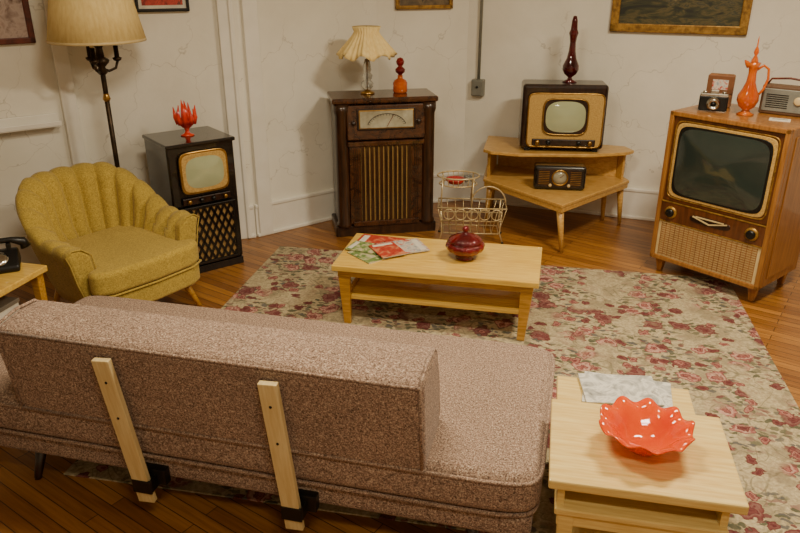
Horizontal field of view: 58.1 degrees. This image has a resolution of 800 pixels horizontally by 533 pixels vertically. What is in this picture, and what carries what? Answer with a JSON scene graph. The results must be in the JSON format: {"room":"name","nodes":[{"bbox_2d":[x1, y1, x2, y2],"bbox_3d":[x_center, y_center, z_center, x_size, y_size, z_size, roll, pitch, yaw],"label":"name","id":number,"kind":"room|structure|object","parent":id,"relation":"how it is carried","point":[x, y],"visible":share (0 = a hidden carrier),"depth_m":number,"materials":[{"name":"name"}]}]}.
{"room":"living room","nodes":[
{"label":"living room","id":0,"kind":"room"},
{"bbox_2d":[0,0,90,237],"bbox_3d":[-3.221,-1.138,3.768,2.898,2.950,0.120,-17,28,-34],"label":"wall","id":1,"kind":"structure","parent":0,"point":[28,81],"depth_m":4.52,"materials":[{"name":"paint"}]},
{"bbox_2d":[0,0,35,44],"bbox_3d":[-2.419,-1.544,4.149,0.500,0.520,0.034,-16,28,-34],"label":"framed picture","id":2,"kind":"object","parent":1,"relation":"attached to","point":[16,25],"visible":1,"depth_m":4.29},
{"bbox_2d":[0,240,40,264],"bbox_3d":[-3.178,0.141,4.249,2.794,0.220,0.024,-17,28,-34],"label":"board","id":3,"kind":"object","parent":1,"relation":"attached to","point":[27,254],"visible":0.02,"depth_m":4.74,"materials":[{"name":"paint"}]},
{"bbox_2d":[0,113,61,133],"bbox_3d":[-2.801,-0.747,4.132,1.600,0.074,0.091,-17,28,-34],"label":"ledge","id":4,"kind":"object","parent":1,"relation":"attached to","point":[40,121],"visible":1,"depth_m":4.48,"materials":[{"name":"paint"}]},
{"bbox_2d":[42,0,86,164],"bbox_3d":[-2.118,-1.425,4.445,0.090,2.940,0.040,-17,28,-34],"label":"door frame","id":5,"kind":"structure","parent":1,"relation":"attached to","point":[60,55],"depth_m":4.58,"materials":[{"name":"paint"}]},
{"bbox_2d":[71,0,255,227],"bbox_3d":[-1.595,-1.540,4.716,1.151,2.950,0.120,-8,24,-18],"label":"wall","id":6,"kind":"structure","parent":0,"point":[179,60],"depth_m":4.78,"materials":[{"name":"paint"}]},
{"bbox_2d":[134,0,189,11],"bbox_3d":[-1.518,-1.817,4.538,0.330,0.400,0.034,-8,24,-18],"label":"framed picture","id":7,"kind":"object","parent":6,"relation":"attached to","point":[141,5],"visible":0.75,"depth_m":4.59,"materials":[{"name":"paper"}]},
{"bbox_2d":[141,0,182,5],"bbox_3d":[-1.518,-1.817,4.538,0.250,0.320,0.014,-8,24,-18],"label":"print","id":8,"kind":"object","parent":7,"relation":"on","point":[143,2],"depth_m":4.59},
{"bbox_2d":[216,0,251,237],"bbox_3d":[-1.153,-1.568,4.782,0.100,2.940,0.040,-8,24,-18],"label":"door frame","id":9,"kind":"structure","parent":6,"relation":"attached to","point":[221,5],"depth_m":4.94,"materials":[{"name":"paint"}]},
{"bbox_2d":[227,0,250,237],"bbox_3d":[-1.117,-1.563,4.770,0.020,2.940,0.020,-8,24,-18],"label":"bead","id":10,"kind":"object","parent":6,"relation":"attached to","point":[228,1],"visible":1,"depth_m":4.98,"materials":[{"name":"paint"}]},
{"bbox_2d":[250,209,255,233],"bbox_3d":[-1.571,-0.257,5.188,1.047,0.220,0.022,-8,24,-18],"label":"board","id":11,"kind":"object","parent":6,"relation":"attached to","point":[252,217],"visible":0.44,"depth_m":5.33,"materials":[{"name":"paint"}]},
{"bbox_2d":[232,0,378,205],"bbox_3d":[-0.660,-1.740,5.188,1.245,2.950,0.120,-17,28,-34],"label":"wall","id":12,"kind":"structure","parent":0,"point":[300,40],"depth_m":5.27,"materials":[{"name":"paint"}]},
{"bbox_2d":[240,0,273,235],"bbox_3d":[-1.008,-1.598,4.853,0.110,2.940,0.040,-17,28,-34],"label":"door frame","id":13,"kind":"structure","parent":12,"relation":"attached to","point":[249,12],"depth_m":5.05,"materials":[{"name":"paint"}]},
{"bbox_2d":[254,188,334,236],"bbox_3d":[-0.615,-0.474,5.661,1.141,0.250,0.032,-17,28,-34],"label":"board","id":14,"kind":"object","parent":12,"relation":"attached to","point":[300,211],"depth_m":5.54,"materials":[{"name":"paint"}]},
{"bbox_2d":[0,200,799,532],"bbox_3d":[0.000,0.916,2.833,8.800,0.100,7.900,0,23,0],"label":"floor","id":15,"kind":"structure","parent":0,"point":[57,502],"depth_m":3.94,"materials":[{"name":"brown wood"}]},
{"bbox_2d":[0,263,47,300],"bbox_3d":[-2.100,0.311,3.491,0.540,0.500,0.600,6,24,13],"label":"side table","id":16,"kind":"object","parent":15,"relation":"on","point":[33,273],"visible":0.52,"depth_m":3.52,"materials":[{"name":"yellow wood"}]},
{"bbox_2d":[0,296,19,324],"bbox_3d":[-2.040,0.247,3.464,0.310,0.135,0.250,6,24,13],"label":"box","id":17,"kind":"object","parent":16,"relation":"on","point":[7,304],"visible":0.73,"depth_m":3.47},
{"bbox_2d":[0,237,30,273],"bbox_3d":[-1.970,-0.059,3.538,0.289,0.144,0.180,-10,25,-23],"label":"rotary telephone","id":18,"kind":"object","parent":16,"relation":"on","point":[10,257],"visible":1,"depth_m":3.54,"materials":[{"name":"black plastic"}]},
{"bbox_2d":[46,0,146,167],"bbox_3d":[-1.800,-0.831,4.503,0.558,1.810,0.558,0,23,0],"label":"floor lamp","id":19,"kind":"object","parent":15,"relation":"on","point":[97,24],"visible":0.8,"depth_m":4.06,"materials":[{"name":"beige fabric"}]},
{"bbox_2d":[15,162,201,306],"bbox_3d":[-1.671,-0.121,4.148,0.903,0.794,0.835,17,28,35],"label":"armchair","id":20,"kind":"object","parent":15,"relation":"on","point":[98,229],"visible":0.93,"depth_m":4.10,"materials":[{"name":"yellow fabric"}]},
{"bbox_2d":[64,225,198,295],"bbox_3d":[-1.584,-0.058,4.098,0.660,0.135,0.665,17,28,35],"label":"seat cushion","id":21,"kind":"object","parent":20,"relation":"on","point":[129,259],"depth_m":3.98,"materials":[{"name":"yellow fabric"}]},
{"bbox_2d":[142,126,243,272],"bbox_3d":[-1.350,-0.435,4.774,0.455,0.870,0.450,-17,28,-34],"label":"television","id":22,"kind":"object","parent":15,"relation":"on","point":[195,174],"visible":0.86,"depth_m":4.60,"materials":[{"name":"black paint"}]},
{"bbox_2d":[172,101,196,136],"bbox_3d":[-1.360,-0.943,4.576,0.150,0.220,0.152,0,23,0],"label":"glass vase","id":23,"kind":"object","parent":22,"relation":"on","point":[187,119],"visible":1,"depth_m":4.54,"materials":[{"name":"red glass"}]},
{"bbox_2d":[258,217,331,236],"bbox_3d":[-0.607,-0.367,5.694,1.141,0.025,0.021,-16,28,-34],"label":"trim","id":24,"kind":"structure","parent":15,"relation":"on","point":[327,218],"depth_m":5.57,"materials":[{"name":"paint"}]},
{"bbox_2d":[327,88,437,236],"bbox_3d":[-0.129,-0.772,5.376,0.760,1.020,0.394,-4,23,-10],"label":"radio","id":25,"kind":"object","parent":15,"relation":"on","point":[383,140],"visible":1,"depth_m":5.22,"materials":[{"name":"brown wood"}]},
{"bbox_2d":[336,25,396,94],"bbox_3d":[-0.234,-1.462,5.102,0.402,0.465,0.407,9,25,21],"label":"table lamp","id":26,"kind":"object","parent":25,"relation":"on","point":[366,41],"visible":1,"depth_m":4.96,"materials":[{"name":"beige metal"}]},
{"bbox_2d":[361,145,410,220],"bbox_3d":[-0.102,-0.614,5.286,0.377,0.580,0.104,0,23,0],"label":"grille","id":27,"kind":"object","parent":25,"relation":"attached to","point":[385,169],"depth_m":5.27,"materials":[{"name":"brown wood"}]},
{"bbox_2d":[393,57,406,92],"bbox_3d":[0.001,-1.380,5.186,0.104,0.247,0.104,0,23,0],"label":"glass decanter","id":28,"kind":"object","parent":25,"relation":"on","point":[399,84],"visible":1,"depth_m":5.17,"materials":[{"name":"orange glass"}]},
{"bbox_2d":[393,75,406,92],"bbox_3d":[0.001,-1.322,5.211,0.104,0.122,0.104,0,23,0],"label":"bottle","id":29,"kind":"object","parent":28,"relation":"attached to","point":[399,84],"depth_m":5.18,"materials":[{"name":"orange glass"}]},
{"bbox_2d":[64,246,799,532],"bbox_3d":[0.385,0.458,3.773,3.040,0.008,2.550,4,23,10],"label":"area rug","id":30,"kind":"object","parent":15,"relation":"on","point":[694,334],"visible":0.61,"depth_m":3.92,"materials":[{"name":"carpet"}]},
{"bbox_2d":[0,296,554,532],"bbox_3d":[-0.551,0.441,2.822,2.239,0.782,0.988,6,24,13],"label":"sofa","id":31,"kind":"object","parent":30,"relation":"on","point":[434,428],"visible":1,"depth_m":2.39,"materials":[{"name":"brown fabric"}]},
{"bbox_2d":[0,300,438,468],"bbox_3d":[-0.622,0.376,2.469,1.497,0.370,0.306,6,24,13],"label":"cushion","id":32,"kind":"object","parent":31,"relation":"on","point":[370,404],"depth_m":2.33,"materials":[{"name":"fabric"}]},
{"bbox_2d":[331,233,541,340],"bbox_3d":[0.226,0.106,4.129,1.120,0.362,0.525,5,23,11],"label":"coffee table","id":33,"kind":"object","parent":30,"relation":"on","point":[502,278],"visible":0.89,"depth_m":3.96,"materials":[{"name":"brown wood"}]},
{"bbox_2d":[347,251,394,263],"bbox_3d":[-0.130,-0.080,4.095,0.270,0.008,0.211,-17,28,-35],"label":"magazine","id":34,"kind":"object","parent":33,"relation":"on","point":[368,258],"visible":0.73,"depth_m":4.03,"materials":[{"name":"paper"}]},
{"bbox_2d":[345,240,375,254],"bbox_3d":[-0.200,-0.111,4.146,0.190,0.008,0.141,10,25,22],"label":"magazine","id":35,"kind":"object","parent":34,"relation":"on","point":[359,246],"visible":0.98,"depth_m":4.13,"materials":[{"name":"paper"}]},
{"bbox_2d":[376,238,429,253],"bbox_3d":[0.010,-0.111,4.147,0.270,0.008,0.201,-8,24,-18],"label":"magazine","id":36,"kind":"object","parent":34,"relation":"on","point":[415,245],"visible":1,"depth_m":4.16,"materials":[{"name":"paper"}]},
{"bbox_2d":[369,242,406,258],"bbox_3d":[-0.070,-0.095,4.087,0.151,0.008,0.200,-10,25,-23],"label":"magazine","id":37,"kind":"object","parent":36,"relation":"on","point":[388,249],"visible":1,"depth_m":4.08,"materials":[{"name":"paper"}]},
{"bbox_2d":[357,234,406,243],"bbox_3d":[-0.120,-0.138,4.232,0.280,0.008,0.221,7,24,17],"label":"magazine","id":38,"kind":"object","parent":33,"relation":"on","point":[369,238],"visible":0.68,"depth_m":4.29,"materials":[{"name":"paper"}]},
{"bbox_2d":[351,278,519,313],"bbox_3d":[0.226,0.130,4.139,0.960,0.022,0.420,5,23,11],"label":"shelf","id":39,"kind":"object","parent":33,"relation":"attached to","point":[467,298],"depth_m":4.03,"materials":[{"name":"brown wood"}]},
{"bbox_2d":[445,226,484,260],"bbox_3d":[0.362,-0.137,3.994,0.222,0.190,0.217,0,23,0],"label":"candy jar","id":40,"kind":"object","parent":33,"relation":"on","point":[465,245],"visible":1,"depth_m":3.94,"materials":[{"name":"red glass"}]},
{"bbox_2d":[445,240,484,260],"bbox_3d":[0.362,-0.094,4.012,0.222,0.098,0.217,0,23,0],"label":"bowl","id":41,"kind":"object","parent":40,"relation":"attached to","point":[463,251],"depth_m":3.92,"materials":[{"name":"red glass"}]},
{"bbox_2d":[437,170,506,243],"bbox_3d":[0.519,-0.434,5.263,0.510,0.486,0.249,2,23,4],"label":"magazine rack","id":42,"kind":"object","parent":15,"relation":"on","point":[471,198],"visible":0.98,"depth_m":5.20,"materials":[{"name":"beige metal"}]},
{"bbox_2d":[446,176,464,184],"bbox_3d":[0.400,-0.620,5.196,0.150,0.032,0.150,0,23,0],"label":"ashtray","id":43,"kind":"object","parent":42,"relation":"on","point":[451,177],"visible":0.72,"depth_m":5.22,"materials":[{"name":"red glass"}]},
{"bbox_2d":[437,170,479,187],"bbox_3d":[0.420,-0.629,5.192,0.310,0.071,0.240,0,23,0],"label":"tray","id":44,"kind":"object","parent":42,"relation":"on","point":[473,179],"depth_m":5.13,"materials":[{"name":"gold metal"}]},
{"bbox_2d":[464,175,472,182],"bbox_3d":[0.492,-0.630,5.197,0.064,0.050,0.064,0,23,0],"label":"glass bowl","id":45,"kind":"object","parent":42,"relation":"on","point":[465,176],"visible":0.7,"depth_m":5.18,"materials":[{"name":"glass"}]},
{"bbox_2d":[443,224,497,234],"bbox_3d":[0.520,-0.276,5.335,0.404,0.010,0.188,2,23,4],"label":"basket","id":46,"kind":"object","parent":42,"relation":"on","point":[476,225],"depth_m":5.32,"materials":[{"name":"gold metal"}]},
{"bbox_2d":[440,211,501,222],"bbox_3d":[0.522,-0.367,5.293,0.449,0.010,0.213,2,23,4],"label":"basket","id":47,"kind":"object","parent":42,"relation":"on","point":[459,220],"depth_m":5.20,"materials":[{"name":"gold metal"}]},
{"bbox_2d":[438,197,506,209],"bbox_3d":[0.525,-0.458,5.252,0.494,0.012,0.239,2,23,4],"label":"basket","id":48,"kind":"object","parent":42,"relation":"on","point":[447,208],"depth_m":5.16,"materials":[{"name":"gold metal"}]},
{"bbox_2d":[462,197,485,202],"bbox_3d":[0.637,-0.573,6.173,0.204,0.027,0.022,8,24,19],"label":"shoe","id":49,"kind":"object","parent":15,"relation":"on","point":[484,201],"depth_m":6.16,"materials":[{"name":"paint"}]},
{"bbox_2d":[493,201,550,209],"bbox_3d":[1.023,-0.517,6.041,0.483,0.027,0.022,8,24,19],"label":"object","id":50,"kind":"object","parent":15,"relation":"on","point":[497,202],"depth_m":6.03,"materials":[{"name":"paint"}]},
{"bbox_2d":[483,136,633,253],"bbox_3d":[1.100,-0.551,5.410,1.149,0.592,0.917,8,24,19],"label":"table","id":51,"kind":"object","parent":15,"relation":"on","point":[513,173],"visible":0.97,"depth_m":5.46,"materials":[{"name":"brown wood"}]},
{"bbox_2d":[533,162,586,190],"bbox_3d":[1.163,-0.655,5.255,0.370,0.180,0.152,3,23,7],"label":"radio","id":52,"kind":"object","parent":51,"relation":"on","point":[546,175],"visible":1,"depth_m":5.20,"materials":[{"name":"black paint"}]},
{"bbox_2d":[518,79,608,151],"bbox_3d":[1.208,-1.120,5.365,0.610,0.490,0.317,2,23,6],"label":"television","id":53,"kind":"object","parent":51,"relation":"on","point":[553,113],"visible":1,"depth_m":5.23,"materials":[{"name":"brown wood"}]},
{"bbox_2d":[562,16,578,82],"bbox_3d":[1.245,-1.568,5.201,0.120,0.462,0.120,0,23,0],"label":"decanter","id":54,"kind":"object","parent":53,"relation":"on","point":[570,68],"visible":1,"depth_m":5.19,"materials":[{"name":"red glass"}]},
{"bbox_2d":[566,209,616,216],"bbox_3d":[1.558,-0.440,5.858,0.397,0.027,0.022,8,24,19],"label":"shoe","id":55,"kind":"object","parent":15,"relation":"on","point":[582,211],"depth_m":5.85,"materials":[{"name":"paint"}]},
{"bbox_2d":[622,215,654,220],"bbox_3d":[1.901,-0.390,5.740,0.246,0.027,0.022,8,24,19],"label":"shoe","id":56,"kind":"object","parent":15,"relation":"on","point":[623,216],"depth_m":5.73,"materials":[{"name":"paint"}]},
{"bbox_2d":[548,376,748,532],"bbox_3d":[0.785,0.732,2.499,0.550,0.500,0.765,5,23,11],"label":"end table","id":57,"kind":"object","parent":15,"relation":"on","point":[599,485],"visible":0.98,"depth_m":2.15,"materials":[{"name":"brown wood"}]},
{"bbox_2d":[572,526,614,532],"bbox_3d":[0.784,0.843,2.543,0.410,0.018,0.700,5,23,11],"label":"shelf","id":58,"kind":"object","parent":57,"relation":"attached to","point":[575,529],"depth_m":2.41,"materials":[{"name":"brown wood"}]},
{"bbox_2d":[582,371,672,407],"bbox_3d":[0.855,0.475,2.711,0.321,0.007,0.220,6,24,15],"label":"magazine","id":59,"kind":"object","parent":57,"relation":"on","point":[664,388],"visible":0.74,"depth_m":2.71,"materials":[{"name":"paper"}]},
{"bbox_2d":[578,373,664,405],"bbox_3d":[0.830,0.463,2.717,0.281,0.007,0.200,2,23,4],"label":"magazine","id":60,"kind":"object","parent":59,"relation":"on","point":[597,388],"visible":0.88,"depth_m":2.72,"materials":[{"name":"paper"}]},
{"bbox_2d":[599,396,695,456],"bbox_3d":[0.758,0.519,2.230,0.292,0.101,0.281,0,23,0],"label":"glass bowl","id":61,"kind":"object","parent":57,"relation":"on","point":[647,429],"visible":1,"depth_m":2.27,"materials":[{"name":"orange glass"}]},
{"bbox_2d":[656,258,665,270],"bbox_3d":[1.734,-0.024,4.791,0.054,0.100,0.054,-18,29,-36],"label":"leg","id":62,"kind":"object","parent":15,"relation":"on","point":[659,263],"visible":0.62,"depth_m":4.78,"materials":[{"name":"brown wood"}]},
{"bbox_2d":[650,103,799,290],"bbox_3d":[2.083,-0.466,4.477,0.528,0.960,0.727,-18,29,-36],"label":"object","id":63,"kind":"object","parent":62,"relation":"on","point":[760,118],"depth_m":4.25,"materials":[{"name":"brown wood"}]},
{"bbox_2d":[665,208,673,216],"bbox_3d":[1.706,-0.339,4.561,0.018,0.056,0.056,-18,29,-36],"label":"cap","id":64,"kind":"object","parent":63,"relation":"attached to","point":[669,212],"depth_m":4.55,"materials":[{"name":"black plastic"}]},
{"bbox_2d":[657,221,757,280],"bbox_3d":[1.891,-0.097,4.464,0.008,0.220,0.623,-18,29,-36],"label":"speaker mullions","id":65,"kind":"object","parent":63,"relation":"attached to","point":[662,221],"depth_m":4.44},
{"bbox_2d":[655,220,760,284],"bbox_3d":[1.898,-0.099,4.469,0.021,0.235,0.664,-18,29,-36],"label":"speaker cloth","id":66,"kind":"object","parent":63,"relation":"attached to","point":[660,221],"visible":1,"depth_m":4.44,"materials":[{"name":"beige fabric"}]},
{"bbox_2d":[658,222,757,281],"bbox_3d":[1.890,-0.098,4.462,0.008,0.207,0.620,-18,29,-36],"label":"speaker slats","id":67,"kind":"object","parent":63,"relation":"attached to","point":[662,222],"depth_m":4.45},
{"bbox_2d":[690,216,729,230],"bbox_3d":[1.886,-0.265,4.387,0.006,0.050,0.260,-18,29,-36],"label":"emblem plate","id":68,"kind":"object","parent":63,"relation":"attached to","point":[727,227],"visible":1,"depth_m":4.38,"materials":[{"name":"metal"}]},
{"bbox_2d":[692,216,726,225],"bbox_3d":[1.882,-0.266,4.384,0.007,0.037,0.222,-18,29,-36],"label":"emblem","id":69,"kind":"object","parent":68,"relation":"attached to","point":[696,217],"depth_m":4.39,"materials":[{"name":"gold metal"}]},
{"bbox_2d":[659,219,761,248],"bbox_3d":[1.889,-0.207,4.415,0.012,0.008,0.664,-18,29,-36],"label":"trim","id":70,"kind":"structure","parent":63,"relation":"attached to","point":[659,219],"depth_m":4.39,"materials":[{"name":"brown wood"}]},
{"bbox_2d":[698,89,728,112],"bbox_3d":[1.885,-0.995,4.328,0.162,0.130,0.082,9,25,20],"label":"film camera","id":71,"kind":"object","parent":63,"relation":"on","point":[713,101],"visible":1,"depth_m":4.31,"materials":[{"name":"black plastic"}]},
{"bbox_2d":[662,199,765,227],"bbox_3d":[1.889,-0.326,4.364,0.012,0.008,0.664,-18,29,-36],"label":"trim","id":72,"kind":"structure","parent":63,"relation":"attached to","point":[662,199],"depth_m":4.34,"materials":[{"name":"brown wood"}]},
{"bbox_2d":[706,73,735,107],"bbox_3d":[1.984,-1.091,4.464,0.152,0.200,0.068,13,26,27],"label":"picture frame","id":73,"kind":"object","parent":63,"relation":"on","point":[723,82],"visible":0.7,"depth_m":4.42,"materials":[{"name":"brown wood"}]},
{"bbox_2d":[663,116,785,224],"bbox_3d":[1.901,-0.579,4.268,0.020,0.530,0.664,-18,29,-36],"label":"screen surround","id":74,"kind":"object","parent":63,"relation":"attached to","point":[780,136],"visible":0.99,"depth_m":4.22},
{"bbox_2d":[671,127,773,213],"bbox_3d":[1.890,-0.575,4.259,0.008,0.440,0.575,-18,29,-36],"label":"mask","id":75,"kind":"object","parent":74,"relation":"attached to","point":[769,144],"visible":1,"depth_m":4.19,"materials":[{"name":"black plastic"}]},
{"bbox_2d":[674,130,769,210],"bbox_3d":[1.874,-0.570,4.247,0.035,0.422,0.555,-18,29,-36],"label":"screen","id":76,"kind":"object","parent":75,"relation":"in","point":[721,169],"depth_m":4.22,"materials":[{"name":"grey glass"}]},
{"bbox_2d":[668,123,777,217],"bbox_3d":[1.893,-0.576,4.262,0.012,0.470,0.610,-18,29,-36],"label":"mask","id":77,"kind":"object","parent":74,"relation":"attached to","point":[774,142],"visible":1,"depth_m":4.19,"materials":[{"name":"gold metal"}]},
{"bbox_2d":[667,121,780,219],"bbox_3d":[1.893,-0.576,4.262,0.010,0.495,0.635,-18,29,-36],"label":"trim","id":78,"kind":"structure","parent":74,"relation":"attached to","point":[779,140],"depth_m":4.21,"materials":[{"name":"gold metal"}]},
{"bbox_2d":[745,230,755,239],"bbox_3d":[2.040,-0.183,4.194,0.018,0.056,0.056,-18,29,-36],"label":"cap","id":79,"kind":"object","parent":63,"relation":"attached to","point":[750,234],"depth_m":4.19,"materials":[{"name":"black plastic"}]},
{"bbox_2d":[736,36,769,115],"bbox_3d":[2.056,-1.104,4.175,0.147,0.450,0.120,17,28,34],"label":"glass pitcher","id":80,"kind":"object","parent":63,"relation":"on","point":[747,99],"visible":1,"depth_m":4.18,"materials":[{"name":"orange glass"}]},
{"bbox_2d":[758,77,799,116],"bbox_3d":[2.271,-0.999,4.226,0.270,0.216,0.097,18,29,36],"label":"radio","id":81,"kind":"object","parent":63,"relation":"on","point":[777,99],"visible":0.91,"depth_m":4.22,"materials":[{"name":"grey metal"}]},
{"bbox_2d":[765,93,788,108],"bbox_3d":[2.216,-0.973,4.234,0.120,0.076,0.004,18,29,36],"label":"grille","id":82,"kind":"object","parent":81,"relation":"attached to","point":[767,93],"depth_m":4.23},
{"bbox_2d":[769,117,790,121],"bbox_3d":[2.177,-0.841,4.125,0.110,0.005,0.070,13,26,27],"label":"paper card","id":83,"kind":"object","parent":63,"relation":"on","point":[770,118],"visible":1,"depth_m":4.12,"materials":[{"name":"white paper"}]},
{"bbox_2d":[748,288,758,301],"bbox_3d":[2.133,0.162,4.354,0.054,0.100,0.054,-18,29,-36],"label":"leg","id":84,"kind":"object","parent":15,"relation":"on","point":[752,294],"visible":0.59,"depth_m":4.34,"materials":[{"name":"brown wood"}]},
{"bbox_2d":[777,273,787,284],"bbox_3d":[2.431,0.064,4.585,0.054,0.100,0.054,-18,29,-36],"label":"leg","id":85,"kind":"object","parent":15,"relation":"on","point":[780,280],"visible":0.5,"depth_m":4.58,"materials":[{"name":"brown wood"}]},
{"bbox_2d":[378,0,468,173],"bbox_3d":[0.167,-1.922,5.616,0.839,2.950,0.120,-7,24,-16],"label":"wall","id":86,"kind":"structure","parent":0,"point":[432,43],"depth_m":5.69,"materials":[{"name":"paint"}]},
{"bbox_2d":[395,0,452,9],"bbox_3d":[0.185,-2.136,5.443,0.460,0.360,0.034,-7,24,-16],"label":"framed picture","id":87,"kind":"object","parent":86,"relation":"attached to","point":[399,4],"visible":1,"depth_m":5.49},
{"bbox_2d":[433,172,462,202],"bbox_3d":[0.191,-0.650,6.074,0.735,0.250,0.039,-7,24,-16],"label":"baseboard","id":88,"kind":"structure","parent":86,"relation":"attached to","point":[448,192],"depth_m":6.13,"materials":[{"name":"paint"}]},
{"bbox_2d":[463,0,799,189],"bbox_3d":[2.440,-1.692,5.073,4.114,2.950,0.120,8,24,19],"label":"wall","id":89,"kind":"structure","parent":0,"point":[648,76],"depth_m":5.45,"materials":[{"name":"paint"}]},
{"bbox_2d":[471,0,484,95],"bbox_3d":[0.626,-2.316,5.423,0.100,2.035,0.081,8,24,19],"label":"electrical box","id":90,"kind":"object","parent":89,"relation":"attached to","point":[477,85],"visible":1,"depth_m":5.75,"materials":[{"name":"grey metal"}]},
{"bbox_2d":[462,172,658,217],"bbox_3d":[2.413,-0.422,5.536,4.010,0.250,0.034,8,24,19],"label":"board","id":91,"kind":"object","parent":89,"relation":"attached to","point":[634,203],"depth_m":5.76,"materials":[{"name":"paint"}]},
{"bbox_2d":[609,0,752,35],"bbox_3d":[1.984,-1.960,5.053,0.930,0.620,0.035,8,24,19],"label":"framed painting","id":92,"kind":"object","parent":89,"relation":"attached to","point":[708,17],"visible":1,"depth_m":5.12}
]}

